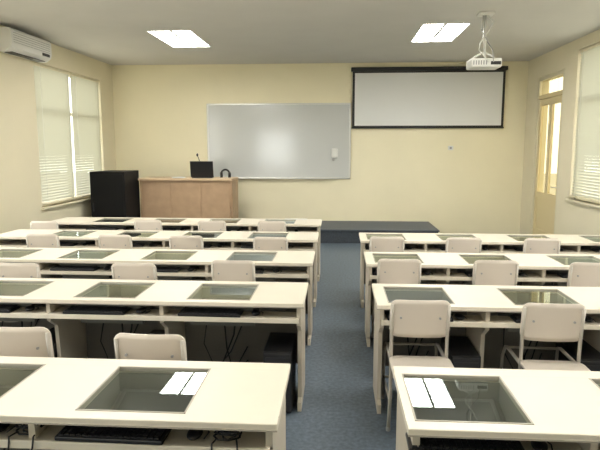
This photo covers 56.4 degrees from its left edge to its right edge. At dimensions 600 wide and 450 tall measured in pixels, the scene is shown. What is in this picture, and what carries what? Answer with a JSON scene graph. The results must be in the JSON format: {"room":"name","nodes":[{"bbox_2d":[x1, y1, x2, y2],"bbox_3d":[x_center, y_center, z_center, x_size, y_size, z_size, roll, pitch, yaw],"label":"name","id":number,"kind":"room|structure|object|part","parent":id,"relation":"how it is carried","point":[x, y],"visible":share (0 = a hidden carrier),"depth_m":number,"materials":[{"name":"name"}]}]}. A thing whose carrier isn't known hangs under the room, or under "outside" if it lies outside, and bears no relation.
{"room":"computer classroom","nodes":[
{"label":"computer classroom","id":0,"kind":"room"},
{"bbox_2d":[0,25,115,233],"bbox_3d":[-4.292,-0.619,4.755,0.200,3.330,13.400,1,8,4],"label":"wall","id":1,"kind":"structure","parent":0,"point":[20,179],"depth_m":8.16,"materials":[{"name":"beige paint"}]},
{"bbox_2d":[0,27,51,62],"bbox_3d":[-3.857,-2.513,7.870,0.221,0.306,1.050,1,8,4],"label":"air conditioner","id":2,"kind":"object","parent":1,"relation":"attached to","point":[14,42],"visible":1,"depth_m":7.70,"materials":[{"name":"white plastic"}]},
{"bbox_2d":[41,75,99,209],"bbox_3d":[-3.910,-1.488,9.592,0.190,2.205,2.430,1,8,4],"label":"window","id":3,"kind":"structure","parent":1,"relation":"in","point":[89,197],"depth_m":9.39,"materials":[{"name":"beige paint"}]},
{"bbox_2d":[33,62,75,204],"bbox_3d":[-3.928,-1.436,9.014,0.048,2.130,1.130,1,8,4],"label":"blind","id":4,"kind":"object","parent":3,"relation":"attached to","point":[52,88],"visible":0.89,"depth_m":8.97,"materials":[{"name":"beige paint"}]},
{"bbox_2d":[69,73,101,197],"bbox_3d":[-3.851,-1.594,10.160,0.048,2.130,1.130,1,8,4],"label":"blind","id":5,"kind":"object","parent":3,"relation":"attached to","point":[85,111],"visible":0.86,"depth_m":10.06,"materials":[{"name":"beige paint"}]},
{"bbox_2d":[91,243,492,449],"bbox_3d":[-0.151,1.118,4.716,8.500,0.100,13.800,1,8,4],"label":"floor","id":6,"kind":"structure","parent":0,"point":[338,412],"depth_m":4.22,"materials":[{"name":"blue carpet"}]},
{"bbox_2d":[0,262,40,321],"bbox_3d":[-2.217,0.690,4.485,0.385,0.810,0.776,1,8,4],"label":"chair","id":7,"kind":"object","parent":6,"relation":"on","point":[7,270],"visible":0.24,"depth_m":4.38,"materials":[{"name":"plastic"}]},
{"bbox_2d":[0,327,53,357],"bbox_3d":[-1.435,0.906,2.915,0.385,0.810,0.776,0,8,2],"label":"chair","id":8,"kind":"object","parent":6,"relation":"on","point":[14,341],"visible":0.27,"depth_m":2.82,"materials":[{"name":"plastic"}]},
{"bbox_2d":[26,234,59,247],"bbox_3d":[-2.699,0.488,5.957,0.385,0.810,0.776,1,8,4],"label":"chair","id":9,"kind":"object","parent":6,"relation":"on","point":[32,240],"visible":0.36,"depth_m":5.86,"materials":[{"name":"plastic"}]},
{"bbox_2d":[30,221,58,229],"bbox_3d":[-3.151,0.346,6.989,0.385,0.810,0.776,1,8,4],"label":"chair","id":10,"kind":"object","parent":6,"relation":"on","point":[34,224],"visible":0.16,"depth_m":6.89,"materials":[{"name":"plastic"}]},
{"bbox_2d":[49,328,56,357],"bbox_3d":[-1.710,0.973,3.861,0.180,0.420,0.399,1,8,4],"label":"computer tower","id":11,"kind":"object","parent":6,"relation":"on","point":[52,330],"depth_m":3.76,"materials":[{"name":"black plastic"}]},
{"bbox_2d":[89,170,139,217],"bbox_3d":[-3.328,-0.330,10.142,0.620,1.290,0.740,1,8,4],"label":"rack","id":12,"kind":"object","parent":6,"relation":"on","point":[114,193],"visible":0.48,"depth_m":9.77,"materials":[{"name":"black metal"}]},
{"bbox_2d":[98,234,132,248],"bbox_3d":[-1.921,0.495,5.905,0.385,0.810,0.776,1,8,4],"label":"chair","id":13,"kind":"object","parent":6,"relation":"on","point":[105,241],"visible":0.25,"depth_m":5.81,"materials":[{"name":"plastic"}]},
{"bbox_2d":[111,263,156,279],"bbox_3d":[-1.302,0.692,4.475,0.385,0.810,0.776,0,8,3],"label":"chair","id":14,"kind":"object","parent":6,"relation":"on","point":[123,271],"visible":0.3,"depth_m":4.38,"materials":[{"name":"plastic"}]},
{"bbox_2d":[0,356,290,449],"bbox_3d":[-1.832,1.009,2.382,3.550,0.751,0.568,1,8,4],"label":"desk","id":15,"kind":"object","parent":6,"relation":"on","point":[181,397],"depth_m":2.18,"materials":[{"name":"white wood"}]},
{"bbox_2d":[0,423,15,431],"bbox_3d":[-1.114,0.755,2.102,0.075,0.030,0.097,1,8,7],"label":"computer mouse","id":16,"kind":"object","parent":15,"relation":"on","point":[3,426],"depth_m":2.09,"materials":[{"name":"black plastic"}]},
{"bbox_3d":[-1.005,0.806,2.075,0.109,0.161,0.127,1,8,4],"label":"cable coil","id":17,"kind":"part","parent":15,"relation":"part of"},
{"bbox_2d":[55,425,171,444],"bbox_3d":[-0.684,0.763,2.065,0.400,0.024,0.120,1,8,5],"label":"keyboard","id":18,"kind":"object","parent":15,"relation":"on","point":[122,435],"visible":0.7,"depth_m":2.02,"materials":[{"name":"black plastic"}]},
{"bbox_2d":[187,430,209,439],"bbox_3d":[-0.375,0.762,2.053,0.075,0.030,0.097,1,8,7],"label":"computer mouse","id":19,"kind":"object","parent":15,"relation":"on","point":[191,434],"depth_m":2.03,"materials":[{"name":"black plastic"}]},
{"bbox_3d":[-0.261,0.813,2.028,0.116,0.161,0.131,1,8,4],"label":"cable coil","id":20,"kind":"part","parent":15,"relation":"part of","materials":[{"name":"black rubber"}]},
{"bbox_2d":[134,220,162,230],"bbox_3d":[-1.901,0.331,7.096,0.385,0.810,0.776,1,8,4],"label":"chair","id":21,"kind":"object","parent":6,"relation":"on","point":[138,224],"visible":0.23,"depth_m":7.00,"materials":[{"name":"plastic"}]},
{"bbox_2d":[114,333,186,360],"bbox_3d":[-0.729,0.921,2.809,0.385,0.810,0.776,1,8,5],"label":"chair","id":22,"kind":"object","parent":6,"relation":"on","point":[172,347],"visible":0.25,"depth_m":2.71,"materials":[{"name":"plastic"}]},
{"bbox_2d":[0,278,307,410],"bbox_3d":[-1.731,0.802,3.888,3.550,0.751,0.562,1,8,4],"label":"desk","id":23,"kind":"object","parent":6,"relation":"on","point":[244,338],"visible":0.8,"depth_m":3.90,"materials":[{"name":"white wood"}]},
{"bbox_2d":[0,304,19,312],"bbox_3d":[-2.054,0.543,3.664,0.400,0.024,0.120,1,8,5],"label":"keyboard","id":24,"kind":"object","parent":23,"relation":"on","point":[3,308],"visible":1,"depth_m":3.63,"materials":[{"name":"black plastic"}]},
{"bbox_2d":[25,305,38,310],"bbox_3d":[-1.751,0.542,3.656,0.075,0.030,0.097,-2,8,-11],"label":"computer mouse","id":25,"kind":"object","parent":23,"relation":"on","point":[29,308],"depth_m":3.63,"materials":[{"name":"black plastic"}]},
{"bbox_2d":[63,306,129,314],"bbox_3d":[-1.311,0.550,3.615,0.400,0.024,0.120,1,8,4],"label":"keyboard","id":26,"kind":"object","parent":23,"relation":"on","point":[97,310],"visible":1,"depth_m":3.57,"materials":[{"name":"black plastic"}]},
{"bbox_2d":[136,307,149,312],"bbox_3d":[-1.009,0.549,3.603,0.075,0.030,0.097,2,8,15],"label":"computer mouse","id":27,"kind":"object","parent":23,"relation":"on","point":[141,310],"depth_m":3.58,"materials":[{"name":"black plastic"}]},
{"bbox_2d":[178,308,242,317],"bbox_3d":[-0.568,0.557,3.566,0.400,0.024,0.120,1,8,5],"label":"keyboard","id":28,"kind":"object","parent":23,"relation":"on","point":[203,312],"visible":1,"depth_m":3.52,"materials":[{"name":"black plastic"}]},
{"bbox_2d":[252,310,263,315],"bbox_3d":[-0.270,0.555,3.556,0.075,0.030,0.097,0,8,0],"label":"computer mouse","id":29,"kind":"object","parent":23,"relation":"on","point":[255,312],"depth_m":3.53,"materials":[{"name":"black plastic"}]},
{"bbox_2d":[149,330,164,333],"bbox_3d":[-0.972,0.980,3.812,0.180,0.420,0.399,1,8,4],"label":"computer tower","id":30,"kind":"object","parent":6,"relation":"on","point":[153,331],"depth_m":3.92,"materials":[{"name":"black plastic"}]},
{"bbox_2d":[0,247,314,345],"bbox_3d":[-1.649,0.635,5.103,3.550,0.751,0.562,1,8,4],"label":"desk","id":31,"kind":"object","parent":6,"relation":"on","point":[295,266],"visible":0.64,"depth_m":4.94,"materials":[{"name":"white wood"}]},
{"bbox_2d":[50,265,99,270],"bbox_3d":[-1.960,0.376,4.879,0.400,0.024,0.120,1,8,4],"label":"keyboard","id":32,"kind":"object","parent":31,"relation":"on","point":[58,267],"visible":1,"depth_m":4.83,"materials":[{"name":"black plastic"}]},
{"bbox_2d":[156,267,181,271],"bbox_3d":[-1.233,0.383,4.831,0.400,0.024,0.120,1,8,4],"label":"keyboard","id":33,"kind":"object","parent":31,"relation":"on","point":[159,269],"visible":0.58,"depth_m":4.78,"materials":[{"name":"black plastic"}]},
{"bbox_2d":[255,268,264,273],"bbox_3d":[-0.506,0.389,4.784,0.400,0.024,0.120,0,8,3],"label":"keyboard","id":34,"kind":"object","parent":31,"relation":"on","point":[257,270],"visible":0.22,"depth_m":4.73,"materials":[{"name":"black plastic"}]},
{"bbox_2d":[0,229,318,306],"bbox_3d":[-1.570,0.473,6.280,3.550,0.751,0.562,1,8,4],"label":"desk","id":35,"kind":"object","parent":6,"relation":"on","point":[231,240],"visible":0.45,"depth_m":6.14,"materials":[{"name":"white wood"}]},
{"bbox_2d":[60,242,77,245],"bbox_3d":[-2.637,0.208,6.105,0.400,0.024,0.120,0,8,3],"label":"keyboard","id":36,"kind":"object","parent":35,"relation":"on","point":[61,243],"visible":0.44,"depth_m":6.07,"materials":[{"name":"black plastic"}]},
{"bbox_2d":[132,243,144,246],"bbox_3d":[-1.888,0.214,6.056,0.400,0.024,0.120,0,8,3],"label":"keyboard","id":37,"kind":"object","parent":35,"relation":"on","point":[134,244],"visible":0.29,"depth_m":6.01,"materials":[{"name":"black plastic"}]},
{"bbox_2d":[241,244,252,247],"bbox_3d":[-0.424,0.228,5.960,0.400,0.024,0.120,1,8,4],"label":"keyboard","id":38,"kind":"object","parent":35,"relation":"on","point":[243,245],"visible":0.34,"depth_m":5.92,"materials":[{"name":"black plastic"}]},
{"bbox_2d":[169,235,203,249],"bbox_3d":[-1.173,0.502,5.856,0.385,0.810,0.776,1,8,4],"label":"chair","id":39,"kind":"object","parent":6,"relation":"on","point":[195,242],"visible":0.29,"depth_m":5.76,"materials":[{"name":"plastic"}]},
{"bbox_2d":[53,217,321,280],"bbox_3d":[-1.492,0.313,7.446,3.550,0.751,0.562,1,8,4],"label":"desk","id":40,"kind":"object","parent":6,"relation":"on","point":[67,223],"visible":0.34,"depth_m":7.31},
{"bbox_2d":[86,227,118,229],"bbox_3d":[-2.564,0.047,7.272,0.400,0.024,0.120,1,8,5],"label":"keyboard","id":41,"kind":"object","parent":40,"relation":"on","point":[89,228],"visible":0.98,"depth_m":7.23,"materials":[{"name":"black plastic"}]},
{"bbox_2d":[163,228,176,230],"bbox_3d":[-1.804,0.054,7.222,0.400,0.024,0.120,1,8,4],"label":"keyboard","id":42,"kind":"object","parent":40,"relation":"on","point":[164,229],"visible":0.38,"depth_m":7.16,"materials":[{"name":"black plastic"}]},
{"bbox_2d":[198,220,225,230],"bbox_3d":[-1.093,0.339,7.043,0.385,0.810,0.776,1,8,4],"label":"chair","id":43,"kind":"object","parent":6,"relation":"on","point":[203,225],"visible":0.28,"depth_m":6.95,"materials":[{"name":"plastic"}]},
{"bbox_2d":[211,260,255,281],"bbox_3d":[-0.536,0.677,4.583,0.385,0.810,0.776,1,8,4],"label":"chair","id":44,"kind":"object","parent":6,"relation":"on","point":[221,270],"visible":0.27,"depth_m":4.49,"materials":[{"name":"plastic"}]},
{"bbox_2d":[253,237,287,250],"bbox_3d":[-0.297,0.515,5.759,0.385,0.810,0.776,1,8,4],"label":"chair","id":45,"kind":"object","parent":6,"relation":"on","point":[259,243],"visible":0.24,"depth_m":5.66,"materials":[{"name":"plastic"}]},
{"bbox_2d":[258,221,285,231],"bbox_3d":[-0.345,0.345,6.993,0.385,0.810,0.776,1,8,4],"label":"chair","id":46,"kind":"object","parent":6,"relation":"on","point":[263,226],"visible":0.2,"depth_m":6.90,"materials":[{"name":"plastic"}]},
{"bbox_2d":[263,332,295,412],"bbox_3d":[-0.133,0.987,3.757,0.180,0.420,0.399,1,8,4],"label":"computer tower","id":47,"kind":"object","parent":6,"relation":"on","point":[280,347],"depth_m":3.61,"materials":[{"name":"black plastic"}]},
{"bbox_2d":[320,221,439,242],"bbox_3d":[-0.207,0.114,10.732,5.460,0.250,1.238,1,8,4],"label":"platform","id":48,"kind":"object","parent":6,"relation":"on","point":[330,231],"visible":0.36,"depth_m":10.18,"materials":[{"name":"carpet"}]},
{"bbox_2d":[138,177,238,217],"bbox_3d":[-2.077,-0.443,10.559,1.740,0.900,0.640,1,8,4],"label":"podium","id":49,"kind":"object","parent":48,"relation":"on","point":[160,197],"visible":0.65,"depth_m":10.27,"materials":[{"name":"brown wood"}]},
{"bbox_2d":[190,161,213,177],"bbox_3d":[-1.807,-1.033,10.410,0.420,0.310,0.339,0,8,-2],"label":"laptop","id":50,"kind":"object","parent":49,"relation":"on","point":[198,169],"visible":1,"depth_m":10.28,"materials":[{"name":"black plastic"}]},
{"bbox_2d":[220,169,230,177],"bbox_3d":[-1.396,-0.972,10.481,0.196,0.167,0.100,-2,8,-13],"label":"headphones","id":51,"kind":"object","parent":49,"relation":"on","point":[221,172],"visible":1,"depth_m":10.46,"materials":[{"name":"black plastic"}]},
{"bbox_2d":[369,236,404,251],"bbox_3d":[0.887,0.512,5.780,0.385,0.810,0.776,1,8,4],"label":"chair","id":52,"kind":"object","parent":6,"relation":"on","point":[376,244],"visible":0.36,"depth_m":5.69,"materials":[{"name":"plastic"}]},
{"bbox_2d":[371,259,421,337],"bbox_3d":[0.810,0.670,4.634,0.385,0.810,0.776,1,8,4],"label":"chair","id":53,"kind":"object","parent":6,"relation":"on","point":[389,271],"visible":0.4,"depth_m":4.55,"materials":[{"name":"plastic"}]},
{"bbox_2d":[381,300,453,431],"bbox_3d":[0.718,0.838,3.409,0.385,0.810,0.776,1,8,4],"label":"chair","id":54,"kind":"object","parent":6,"relation":"on","point":[408,318],"visible":0.7,"depth_m":3.33,"materials":[{"name":"plastic"}]},
{"bbox_2d":[440,336,480,367],"bbox_3d":[1.045,0.998,3.679,0.180,0.420,0.399,1,8,4],"label":"computer tower","id":55,"kind":"object","parent":6,"relation":"on","point":[461,352],"depth_m":3.54,"materials":[{"name":"black plastic"}]},
{"bbox_2d":[445,237,481,252],"bbox_3d":[1.655,0.519,5.730,0.385,0.810,0.776,1,8,4],"label":"chair","id":56,"kind":"object","parent":6,"relation":"on","point":[453,244],"visible":0.23,"depth_m":5.64,"materials":[{"name":"plastic"}]},
{"bbox_2d":[359,232,599,307],"bbox_3d":[2.181,0.507,6.033,3.070,0.751,0.562,1,8,4],"label":"desk","id":57,"kind":"object","parent":6,"relation":"on","point":[421,242],"visible":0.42,"depth_m":5.94,"materials":[{"name":"white wood"}]},
{"bbox_2d":[514,247,522,251],"bbox_3d":[2.426,0.254,5.772,0.400,0.024,0.120,1,8,5],"label":"keyboard","id":58,"kind":"object","parent":57,"relation":"on","point":[515,248],"visible":0.27,"depth_m":5.77,"materials":[{"name":"black plastic"}]},
{"bbox_2d":[591,248,599,251],"bbox_3d":[3.206,0.261,5.721,0.400,0.024,0.120,1,8,4],"label":"keyboard","id":59,"kind":"object","parent":57,"relation":"on","point":[593,249],"visible":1,"depth_m":5.72,"materials":[{"name":"black plastic"}]},
{"bbox_2d":[364,252,599,346],"bbox_3d":[2.102,0.669,4.856,3.070,0.751,0.562,1,8,4],"label":"desk","id":60,"kind":"object","parent":6,"relation":"on","point":[446,268],"visible":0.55,"depth_m":4.86,"materials":[{"name":"white wood"}]},
{"bbox_2d":[465,271,472,276],"bbox_3d":[1.581,0.408,4.646,0.400,0.024,0.120,0,8,3],"label":"keyboard","id":61,"kind":"object","parent":60,"relation":"on","point":[468,273],"visible":0.14,"depth_m":4.62,"materials":[{"name":"black plastic"}]},
{"bbox_2d":[557,272,567,277],"bbox_3d":[2.338,0.415,4.596,0.400,0.024,0.120,1,8,4],"label":"keyboard","id":62,"kind":"object","parent":60,"relation":"on","point":[563,275],"visible":0.23,"depth_m":4.58,"materials":[{"name":"black plastic"}]},
{"bbox_2d":[372,283,599,413],"bbox_3d":[2.021,0.836,3.641,3.070,0.751,0.562,1,8,4],"label":"desk","id":63,"kind":"object","parent":6,"relation":"on","point":[488,325],"visible":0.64,"depth_m":3.80,"materials":[{"name":"white wood"}]},
{"bbox_2d":[386,312,453,321],"bbox_3d":[0.740,0.569,3.480,0.400,0.024,0.120,0,8,4],"label":"keyboard","id":64,"kind":"object","parent":63,"relation":"on","point":[387,313],"visible":0.09,"depth_m":3.44,"materials":[{"name":"black plastic"}]},
{"bbox_2d":[454,313,466,319],"bbox_3d":[0.997,0.566,3.475,0.075,0.030,0.097,-1,8,-9],"label":"computer mouse","id":65,"kind":"object","parent":63,"relation":"on","point":[459,316],"depth_m":3.45,"materials":[{"name":"black plastic"}]},
{"bbox_2d":[510,314,520,322],"bbox_3d":[1.507,0.576,3.430,0.400,0.024,0.120,1,8,4],"label":"keyboard","id":66,"kind":"object","parent":63,"relation":"on","point":[516,318],"visible":0.09,"depth_m":3.42,"materials":[{"name":"black plastic"}]},
{"bbox_2d":[585,316,595,321],"bbox_3d":[1.766,0.574,3.421,0.075,0.030,0.097,1,8,7],"label":"computer mouse","id":67,"kind":"object","parent":63,"relation":"on","point":[588,319],"depth_m":3.39,"materials":[{"name":"black plastic"}]},
{"bbox_2d":[472,260,518,285],"bbox_3d":[1.578,0.677,4.583,0.385,0.810,0.776,1,8,4],"label":"chair","id":68,"kind":"object","parent":6,"relation":"on","point":[485,272],"visible":0.31,"depth_m":4.50,"materials":[{"name":"plastic"}]},
{"bbox_2d":[392,366,599,449],"bbox_3d":[1.920,1.043,2.138,3.070,0.751,0.562,1,8,4],"label":"desk","id":69,"kind":"object","parent":6,"relation":"on","point":[560,408],"visible":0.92,"depth_m":2.22,"materials":[{"name":"white wood"}]},
{"bbox_2d":[405,432,524,449],"bbox_3d":[0.582,0.775,1.982,0.400,0.024,0.120,1,8,5],"label":"keyboard","id":70,"kind":"object","parent":69,"relation":"on","point":[426,443],"visible":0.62,"depth_m":1.96,"materials":[{"name":"black plastic"}]},
{"bbox_2d":[531,441,552,449],"bbox_3d":[0.852,0.773,1.971,0.075,0.030,0.097,2,8,13],"label":"computer mouse","id":71,"kind":"object","parent":69,"relation":"on","point":[537,445],"depth_m":1.95,"materials":[{"name":"black plastic"}]},
{"bbox_2d":[523,238,560,253],"bbox_3d":[2.424,0.526,5.679,0.385,0.810,0.776,1,8,4],"label":"chair","id":72,"kind":"object","parent":6,"relation":"on","point":[531,245],"visible":0.3,"depth_m":5.59,"materials":[{"name":"plastic"}]},
{"bbox_2d":[500,303,590,370],"bbox_3d":[1.480,0.848,3.339,0.385,0.810,0.776,1,8,5],"label":"chair","id":73,"kind":"object","parent":6,"relation":"on","point":[547,322],"visible":0.65,"depth_m":3.26,"materials":[{"name":"plastic"}]},
{"bbox_2d":[555,339,599,370],"bbox_3d":[1.813,1.005,3.629,0.180,0.420,0.399,1,8,4],"label":"computer tower","id":74,"kind":"object","parent":6,"relation":"on","point":[590,357],"depth_m":3.56,"materials":[{"name":"black plastic"}]},
{"bbox_2d":[567,262,599,286],"bbox_3d":[2.311,0.689,4.495,0.385,0.810,0.776,1,8,5],"label":"chair","id":75,"kind":"object","parent":6,"relation":"on","point":[580,274],"visible":0.4,"depth_m":4.41,"materials":[{"name":"plastic"}]},
{"bbox_2d":[0,0,599,64],"bbox_3d":[-0.151,-2.290,4.248,8.500,0.120,13.800,1,8,4],"label":"ceiling","id":76,"kind":"structure","parent":0,"point":[111,32],"depth_m":7.65,"materials":[{"name":"paint"}]},
{"bbox_2d":[147,30,210,46],"bbox_3d":[-1.801,-2.870,8.477,0.636,0.124,1.276,1,8,4],"label":"ceiling light","id":77,"kind":"object","parent":76,"relation":"attached to","point":[183,38],"depth_m":8.48,"materials":[{"name":"white plastic"}]},
{"bbox_2d":[411,23,470,41],"bbox_3d":[1.987,-2.808,8.029,0.636,0.124,1.276,1,8,4],"label":"ceiling light","id":78,"kind":"object","parent":76,"relation":"attached to","point":[427,32],"depth_m":8.04,"materials":[{"name":"white plastic"}]},
{"bbox_2d":[466,11,501,69],"bbox_3d":[2.267,-2.258,6.877,0.370,0.660,0.346,1,8,4],"label":"ceiling projector","id":79,"kind":"object","parent":76,"relation":"hanging from","point":[493,63],"depth_m":6.79,"materials":[{"name":"white plastic"}]},
{"bbox_2d":[305,299,305,331],"bbox_3d":[-0.051,0.820,4.973,0.180,0.420,0.399,1,8,4],"label":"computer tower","id":80,"kind":"object","parent":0,"point":[305,299],"depth_m":5.15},
{"bbox_2d":[112,61,528,233],"bbox_3d":[0.300,-1.506,11.204,8.500,3.330,0.200,1,8,4],"label":"wall","id":81,"kind":"structure","parent":0,"point":[397,174],"depth_m":11.07,"materials":[{"name":"yellow paint"}]},
{"bbox_2d":[206,103,350,178],"bbox_3d":[-0.428,-1.655,11.084,2.860,1.480,0.090,1,8,4],"label":"whiteboard","id":82,"kind":"object","parent":81,"relation":"attached to","point":[248,140],"visible":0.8,"depth_m":11.10,"materials":[{"name":"grey plastic"}]},
{"bbox_2d":[351,66,507,128],"bbox_3d":[2.460,-2.447,10.777,2.950,1.158,0.097,1,8,4],"label":"projection screen","id":83,"kind":"object","parent":81,"relation":"attached to","point":[443,96],"visible":1,"depth_m":10.77,"materials":[{"name":"white fabric"}]},
{"bbox_2d":[519,29,599,234],"bbox_3d":[3.990,-0.544,4.210,0.200,3.330,13.400,1,8,4],"label":"wall","id":84,"kind":"structure","parent":0,"point":[572,218],"depth_m":8.89,"materials":[{"name":"beige paint"}]},
{"bbox_2d":[530,69,564,233],"bbox_3d":[4.321,-1.104,9.695,0.190,2.945,1.190,1,8,4],"label":"door","id":85,"kind":"structure","parent":84,"relation":"in","point":[550,87],"depth_m":9.73,"materials":[{"name":"beige paint"}]},
{"bbox_2d":[565,161,599,208],"bbox_3d":[4.139,-1.316,7.205,0.190,2.275,2.830,1,8,4],"label":"window","id":86,"kind":"structure","parent":84,"relation":"in","point":[575,200],"depth_m":8.22,"materials":[{"name":"beige paint"}]},
{"bbox_2d":[571,43,599,202],"bbox_3d":[4.163,-1.437,7.879,0.048,2.200,1.320,1,8,4],"label":"blind","id":87,"kind":"object","parent":84,"relation":"attached to","point":[587,138],"visible":1,"depth_m":8.12,"materials":[{"name":"beige paint"}]},
{"label":"outside","id":88,"kind":"structure","parent":0,"visible":0},
{"bbox_2d":[41,172,599,199],"bbox_3d":[0.331,1.549,5.249,80.000,0.100,90.000,1,8,4],"label":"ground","id":89,"kind":"structure","parent":88,"point":[74,173],"depth_m":32.29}
]}

